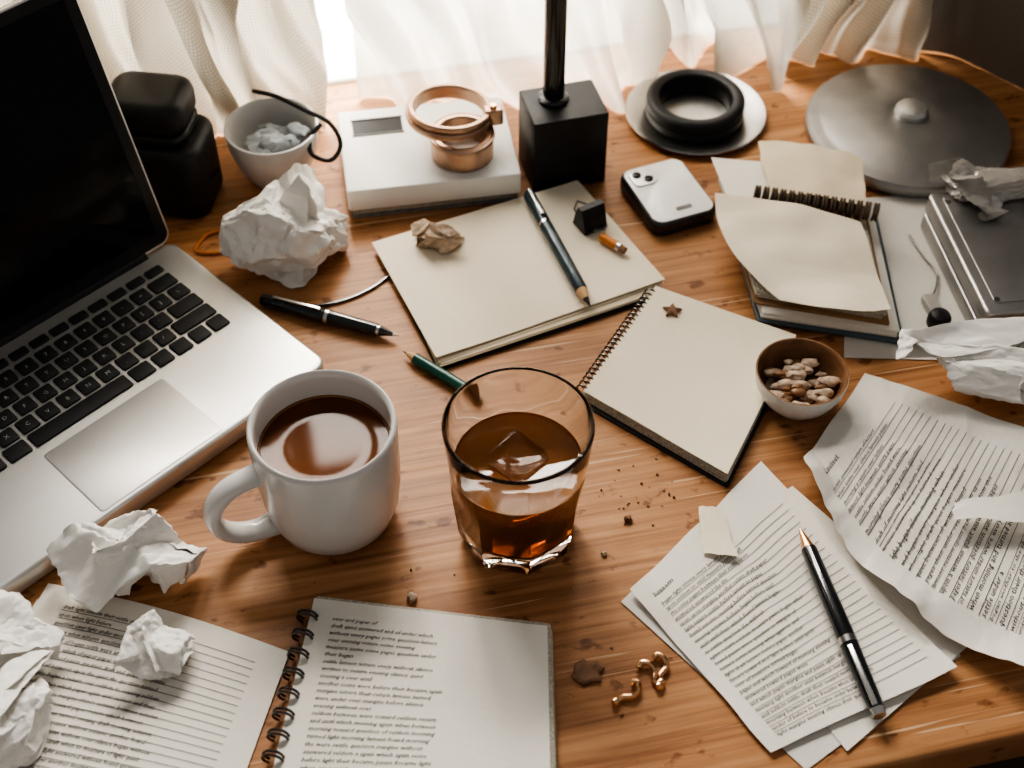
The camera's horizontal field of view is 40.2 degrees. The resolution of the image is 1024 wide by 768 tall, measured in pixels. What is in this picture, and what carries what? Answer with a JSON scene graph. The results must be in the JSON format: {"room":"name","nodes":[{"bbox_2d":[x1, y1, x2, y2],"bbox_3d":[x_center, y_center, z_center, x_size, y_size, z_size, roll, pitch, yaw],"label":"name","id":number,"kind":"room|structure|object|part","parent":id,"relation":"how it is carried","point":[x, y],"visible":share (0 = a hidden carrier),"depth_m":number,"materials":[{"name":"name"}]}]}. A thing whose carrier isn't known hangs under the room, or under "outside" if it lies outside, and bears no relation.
{"room":"home office","nodes":[
{"label":"home office","id":0,"kind":"room"},
{"bbox_2d":[920,0,1023,88],"bbox_3d":[0.464,-0.358,0.922,0.322,0.415,0.038,14,50,13],"label":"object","id":1,"kind":"object","parent":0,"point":[988,35],"visible":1,"depth_m":1.08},
{"bbox_2d":[971,756,1023,767],"bbox_3d":[0.000,0.985,1.002,5.000,0.001,3.700,0,48,0],"label":"floor","id":2,"kind":"structure","parent":0,"point":[1018,762],"depth_m":1.52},
{"bbox_2d":[20,42,1023,767],"bbox_3d":[0.025,0.231,1.177,1.340,0.750,0.631,-9,49,-8],"label":"desk","id":3,"kind":"object","parent":2,"relation":"on","point":[971,714],"visible":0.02,"depth_m":0.81,"materials":[{"name":"brown wood"}]},
{"bbox_2d":[47,508,206,612],"bbox_3d":[-0.209,0.093,0.763,0.080,0.043,0.043,-18,50,-15],"label":"paper ball","id":4,"kind":"object","parent":3,"relation":"on","point":[96,564],"visible":1,"depth_m":0.76,"materials":[{"name":"white paper"}]},
{"bbox_2d":[17,583,286,767],"bbox_3d":[-0.208,0.175,0.721,0.157,0.001,0.148,9,49,8],"label":"printed document","id":5,"kind":"object","parent":3,"relation":"on","point":[212,714],"visible":0.82,"depth_m":0.73,"materials":[{"name":"grey paper"}]},
{"bbox_2d":[0,650,53,767],"bbox_3d":[-0.251,0.164,0.705,0.034,0.035,0.071,15,50,13],"label":"paper ball","id":6,"kind":"object","parent":5,"relation":"on","point":[26,717],"visible":1,"depth_m":0.70,"materials":[{"name":"white paper"}]},
{"bbox_2d":[0,590,67,669],"bbox_3d":[-0.270,0.129,0.730,0.059,0.043,0.049,-32,55,-25],"label":"paper ball","id":7,"kind":"object","parent":5,"relation":"on","point":[21,633],"visible":0.95,"depth_m":0.73,"materials":[{"name":"white paper"}]},
{"bbox_2d":[114,608,194,680],"bbox_3d":[-0.187,0.138,0.736,0.038,0.024,0.035,0,48,0],"label":"paper ball","id":8,"kind":"object","parent":5,"relation":"on","point":[150,649],"visible":1,"depth_m":0.73,"materials":[{"name":"white paper"}]},
{"bbox_2d":[0,0,323,592],"bbox_3d":[-0.276,-0.058,0.800,0.213,0.196,0.246,36,57,28],"label":"laptop","id":9,"kind":"object","parent":3,"relation":"on","point":[125,371],"visible":1,"depth_m":0.86,"materials":[{"name":"metal"}]},
{"bbox_2d":[111,71,222,217],"bbox_3d":[-0.241,-0.165,0.968,0.066,0.090,0.053,6,48,5],"label":"bottle","id":10,"kind":"object","parent":3,"relation":"on","point":[175,144],"visible":0.8,"depth_m":0.94,"materials":[{"name":"black plastic"}]},
{"bbox_2d":[194,230,220,254],"bbox_3d":[-0.202,-0.098,0.967,0.036,0.002,0.024,-15,50,-13],"label":"rubber band","id":11,"kind":"object","parent":3,"relation":"on","point":[205,235],"visible":0.47,"depth_m":0.96,"materials":[{"name":"orange rubber"}]},
{"bbox_2d":[223,97,317,188],"bbox_3d":[-0.170,-0.168,1.003,0.067,0.043,0.067,0,48,0],"label":"ceramic bowl","id":12,"kind":"object","parent":3,"relation":"on","point":[267,138],"visible":0.94,"depth_m":0.99,"materials":[{"name":"white ceramic"}]},
{"bbox_2d":[252,88,342,162],"bbox_3d":[-0.151,-0.187,0.995,0.024,0.023,0.084,-32,56,-26],"label":"cable","id":13,"kind":"object","parent":12,"relation":"in","point":[318,126],"visible":1,"depth_m":0.98,"materials":[{"name":"black plastic"}]},
{"bbox_2d":[219,165,349,288],"bbox_3d":[-0.150,-0.108,0.930,0.086,0.067,0.060,-29,54,-24],"label":"paper ball","id":14,"kind":"object","parent":3,"relation":"on","point":[285,232],"visible":1,"depth_m":0.92,"materials":[{"name":"white paper"}]},
{"bbox_2d":[203,369,400,555],"bbox_3d":[-0.116,0.048,0.783,0.108,0.080,0.081,0,48,0],"label":"coffee mug","id":15,"kind":"object","parent":3,"relation":"on","point":[323,445],"visible":1,"depth_m":0.77,"materials":[{"name":"ceramic"}]},
{"bbox_2d":[259,294,398,335],"bbox_3d":[-0.119,-0.044,0.912,0.100,0.011,0.010,15,50,13],"label":"pen","id":16,"kind":"object","parent":3,"relation":"on","point":[300,309],"visible":1,"depth_m":0.91,"materials":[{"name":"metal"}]},
{"bbox_2d":[312,274,390,306],"bbox_3d":[-0.118,-0.060,0.932,0.080,0.002,0.018,-12,49,-11],"label":"cable","id":17,"kind":"object","parent":3,"relation":"on","point":[388,275],"visible":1,"depth_m":0.93,"materials":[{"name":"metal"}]},
{"bbox_2d":[261,596,558,767],"bbox_3d":[-0.053,0.164,0.724,0.154,0.013,0.132,0,48,0],"label":"spiral notebook","id":18,"kind":"object","parent":3,"relation":"on","point":[376,685],"visible":1,"depth_m":0.73,"materials":[{"name":"white paper"}]},
{"bbox_2d":[337,97,520,217],"bbox_3d":[-0.061,-0.164,1.010,0.122,0.027,0.091,-7,48,-6],"label":"digital scale","id":19,"kind":"object","parent":3,"relation":"on","point":[389,168],"visible":0.88,"depth_m":0.99,"materials":[{"name":"plastic"}]},
{"bbox_2d":[405,83,502,171],"bbox_3d":[-0.041,-0.184,0.987,0.069,0.035,0.062,23,52,20],"label":"bangle","id":20,"kind":"object","parent":19,"relation":"on","point":[461,126],"visible":1,"depth_m":0.97,"materials":[{"name":"gold metal"}]},
{"bbox_2d":[403,351,465,389],"bbox_3d":[-0.046,-0.007,0.881,0.062,0.008,0.008,30,55,25],"label":"pencil","id":21,"kind":"object","parent":3,"relation":"on","point":[453,381],"visible":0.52,"depth_m":0.88,"materials":[{"name":"green wood"}]},
{"bbox_2d":[372,180,663,368],"bbox_3d":[0.004,-0.078,0.946,0.168,0.007,0.126,-19,51,-16],"label":"sketchbook","id":22,"kind":"object","parent":3,"relation":"on","point":[504,287],"visible":0.98,"depth_m":0.93,"materials":[{"name":"beige paper"}]},
{"bbox_2d":[409,218,464,253],"bbox_3d":[-0.051,-0.102,0.950,0.038,0.018,0.020,2,48,2],"label":"wrapper","id":23,"kind":"object","parent":22,"relation":"on","point":[443,237],"visible":1,"depth_m":0.95,"materials":[{"name":"beige paper"}]},
{"bbox_2d":[524,188,590,306],"bbox_3d":[0.031,-0.093,0.946,0.009,0.011,0.121,-15,50,-13],"label":"pen","id":24,"kind":"object","parent":22,"relation":"on","point":[542,219],"visible":1,"depth_m":0.94,"materials":[{"name":"black wood"}]},
{"bbox_2d":[573,199,607,235],"bbox_3d":[0.054,-0.116,0.963,0.018,0.018,0.035,-23,52,-20],"label":"binder clip","id":25,"kind":"object","parent":22,"relation":"on","point":[589,218],"visible":1,"depth_m":0.96,"materials":[{"name":"black metal"}]},
{"bbox_2d":[598,233,626,253],"bbox_3d":[0.069,-0.095,0.952,0.022,0.006,0.006,35,57,27],"label":"stub","id":26,"kind":"object","parent":22,"relation":"on","point":[604,238],"visible":1,"depth_m":0.95,"materials":[{"name":"orange wood"}]},
{"bbox_2d":[441,367,594,574],"bbox_3d":[0.003,0.052,0.769,0.081,0.095,0.081,-8,49,-7],"label":"drinking glass","id":27,"kind":"object","parent":3,"relation":"on","point":[518,441],"visible":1,"depth_m":0.76,"materials":[{"name":"clear glass"}]},
{"bbox_2d":[407,457,674,716],"bbox_3d":[0.015,0.096,0.791,0.135,0.006,0.174,11,49,10],"label":"crumbs","id":28,"kind":"object","parent":3,"relation":"on","point":[411,597],"visible":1,"depth_m":0.79,"materials":[{"name":"brown food"}]},
{"bbox_2d":[519,0,608,191],"bbox_3d":[0.029,-0.397,0.869,0.092,0.548,0.207,0,48,0],"label":"desk lamp","id":29,"kind":"object","parent":3,"relation":"on","point":[563,127],"depth_m":0.98,"materials":[{"name":"black metal"}]},
{"bbox_2d":[573,658,603,685],"bbox_3d":[0.041,0.152,0.741,0.017,0.003,0.016,0,48,0],"label":"chip","id":30,"kind":"object","parent":3,"relation":"on","point":[584,672],"visible":1,"depth_m":0.74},
{"bbox_2d":[611,679,641,705],"bbox_3d":[0.061,0.162,0.731,0.009,0.005,0.020,35,57,27],"label":"hook","id":31,"kind":"object","parent":3,"relation":"on","point":[638,686],"visible":1,"depth_m":0.73,"materials":[{"name":"gold metal"}]},
{"bbox_2d":[636,652,669,690],"bbox_3d":[0.077,0.151,0.741,0.017,0.005,0.020,-29,54,-24],"label":"hook","id":32,"kind":"object","parent":3,"relation":"on","point":[657,678],"visible":1,"depth_m":0.74,"materials":[{"name":"gold metal"}]},
{"bbox_2d":[620,159,715,235],"bbox_3d":[0.110,-0.133,0.990,0.050,0.014,0.064,-17,50,-15],"label":"smartphone","id":33,"kind":"object","parent":3,"relation":"on","point":[666,196],"visible":1,"depth_m":0.98,"materials":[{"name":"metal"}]},
{"bbox_2d":[576,286,795,487],"bbox_3d":[0.107,-0.004,0.876,0.112,0.010,0.130,21,51,18],"label":"spiral notebook","id":34,"kind":"object","parent":3,"relation":"on","point":[684,385],"visible":0.96,"depth_m":0.87,"materials":[{"name":"beige paper"}]},
{"bbox_2d":[663,303,681,316],"bbox_3d":[0.104,-0.048,0.909,0.012,0.003,0.012,0,48,0],"label":"star","id":35,"kind":"object","parent":34,"relation":"on","point":[671,310],"visible":1,"depth_m":0.91,"materials":[{"name":"brown"}]},
{"bbox_2d":[625,69,765,155],"bbox_3d":[0.139,-0.206,1.061,0.106,0.006,0.106,0,48,0],"label":"saucer","id":36,"kind":"object","parent":3,"relation":"on","point":[691,105],"depth_m":1.06,"materials":[{"name":"white ceramic"}]},
{"bbox_2d":[645,68,744,142],"bbox_3d":[0.138,-0.211,1.055,0.074,0.017,0.074,0,48,0],"label":"tape roll","id":37,"kind":"object","parent":36,"relation":"on","point":[715,84],"visible":1,"depth_m":1.05,"materials":[{"name":"black plastic"}]},
{"bbox_2d":[621,461,966,767],"bbox_3d":[0.149,0.123,0.765,0.132,0.005,0.164,-30,55,-24],"label":"printed document","id":38,"kind":"object","parent":3,"relation":"on","point":[755,624],"visible":1,"depth_m":0.76,"materials":[{"name":"grey paper"}]},
{"bbox_2d":[699,506,738,556],"bbox_3d":[0.117,0.084,0.797,0.020,0.002,0.037,0,48,0],"label":"paper scrap","id":39,"kind":"object","parent":38,"relation":"on","point":[716,538],"visible":1,"depth_m":0.80,"materials":[{"name":"beige paper"}]},
{"bbox_2d":[799,527,886,719],"bbox_3d":[0.175,0.125,0.754,0.010,0.012,0.123,-9,49,-8],"label":"ballpoint pen","id":40,"kind":"object","parent":38,"relation":"on","point":[847,640],"visible":1,"depth_m":0.74,"materials":[{"name":"metal"}]},
{"bbox_2d":[755,338,848,419],"bbox_3d":[0.176,0.002,0.859,0.057,0.028,0.057,0,48,0],"label":"bowl","id":41,"kind":"object","parent":3,"relation":"on","point":[812,377],"visible":1,"depth_m":0.86,"materials":[{"name":"brown ceramic"}]},
{"bbox_2d":[711,157,901,343],"bbox_3d":[0.199,-0.097,0.945,0.114,0.030,0.168,0,48,0],"label":"spiral notebook","id":42,"kind":"object","parent":3,"relation":"on","point":[736,177],"visible":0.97,"depth_m":0.93,"materials":[{"name":"white paper"}]},
{"bbox_2d":[715,193,890,310],"bbox_3d":[0.189,-0.087,0.922,0.102,0.009,0.114,0,48,0],"label":"page","id":43,"kind":"object","parent":42,"relation":"on","point":[801,254],"visible":1,"depth_m":0.92,"materials":[{"name":"beige paper"}]},
{"bbox_2d":[758,140,865,205],"bbox_3d":[0.209,-0.149,0.978,0.081,0.008,0.051,11,49,9],"label":"page","id":44,"kind":"object","parent":42,"relation":"on","point":[814,169],"visible":1,"depth_m":0.98,"materials":[{"name":"beige paper"}]},
{"bbox_2d":[844,196,964,359],"bbox_3d":[0.292,-0.080,0.951,0.130,0.001,0.194,7,48,6],"label":"paper sheet","id":45,"kind":"object","parent":3,"relation":"on","point":[912,277],"visible":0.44,"depth_m":0.94,"materials":[{"name":"white paper"}]},
{"bbox_2d":[909,234,951,327],"bbox_3d":[0.279,-0.071,0.934,0.015,0.012,0.094,2,48,2],"label":"earbud","id":46,"kind":"object","parent":45,"relation":"on","point":[937,315],"visible":0.95,"depth_m":0.92,"materials":[{"name":"black plastic"}]},
{"bbox_2d":[920,192,1023,320],"bbox_3d":[0.330,-0.082,0.931,0.078,0.030,0.118,-5,48,-5],"label":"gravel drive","id":47,"kind":"object","parent":45,"relation":"on","point":[981,262],"visible":0.76,"depth_m":0.92,"materials":[{"name":"metal"}]},
{"bbox_2d":[928,158,1023,220],"bbox_3d":[0.324,-0.134,0.944,0.076,0.021,0.050,-7,48,-7],"label":"film","id":48,"kind":"object","parent":47,"relation":"on","point":[987,189],"visible":1,"depth_m":0.94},
{"bbox_2d":[805,64,1011,197],"bbox_3d":[0.294,-0.195,1.037,0.150,0.028,0.150,0,48,0],"label":"metal lid","id":49,"kind":"object","parent":3,"relation":"on","point":[901,120],"visible":0.87,"depth_m":1.03,"materials":[{"name":"silver metal"}]},
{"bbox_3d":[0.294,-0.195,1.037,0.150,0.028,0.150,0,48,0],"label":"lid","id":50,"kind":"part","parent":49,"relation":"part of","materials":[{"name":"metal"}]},
{"bbox_2d":[804,373,1023,665],"bbox_3d":[0.242,0.067,0.804,0.153,0.015,0.175,23,52,19],"label":"printed document","id":51,"kind":"object","parent":3,"relation":"on","point":[890,469],"visible":1,"depth_m":0.81,"materials":[{"name":"grey paper"}]},
{"bbox_2d":[952,491,1023,521],"bbox_3d":[0.276,0.069,0.794,0.056,0.005,0.027,0,48,0],"label":"paper scrap","id":52,"kind":"object","parent":51,"relation":"on","point":[1008,507],"visible":1,"depth_m":0.79,"materials":[{"name":"white paper"}]},
{"bbox_2d":[898,317,1023,403],"bbox_3d":[0.302,-0.013,0.855,0.131,0.036,0.051,1,48,1],"label":"crumpled paper","id":53,"kind":"object","parent":3,"relation":"on","point":[983,357],"visible":1,"depth_m":0.85,"materials":[{"name":"paper"}]},
{"bbox_3d":[-0.117,-0.723,0.858,4.000,2.500,0.130,-9,49,-8],"label":"wall","id":54,"kind":"structure","parent":0,"visible":0},
{"bbox_2d":[315,0,356,86],"bbox_3d":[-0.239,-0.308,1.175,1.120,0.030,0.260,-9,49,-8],"label":"window","id":55,"kind":"structure","parent":54,"relation":"attached to","point":[336,27],"depth_m":1.12,"materials":[{"name":"white glass"}]},
{"bbox_3d":[0.039,-0.464,0.722,1.203,0.010,0.264,0,48,0],"label":"curtain rod","id":56,"kind":"object","parent":54,"relation":"attached to","visible":0},
{"bbox_2d":[0,0,327,135],"bbox_3d":[-0.331,-0.301,0.870,0.417,0.415,0.081,-15,50,-13],"label":"curtain","id":57,"kind":"object","parent":56,"relation":"hanging from","point":[227,49],"visible":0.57,"depth_m":1.00,"materials":[{"name":"fabric"}]},
{"bbox_2d":[344,0,810,112],"bbox_3d":[0.051,-0.367,0.930,0.346,0.415,0.097,-13,49,-11],"label":"curtain","id":58,"kind":"object","parent":56,"relation":"hanging from","point":[495,48],"visible":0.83,"depth_m":1.05,"materials":[{"name":"white fabric"}]},
{"bbox_2d":[790,0,932,65],"bbox_3d":[0.263,-0.399,0.959,0.120,0.415,0.043,-11,49,-9],"label":"curtain","id":59,"kind":"object","parent":56,"relation":"hanging from","point":[843,29],"visible":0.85,"depth_m":1.09,"materials":[{"name":"fabric"}]}
]}

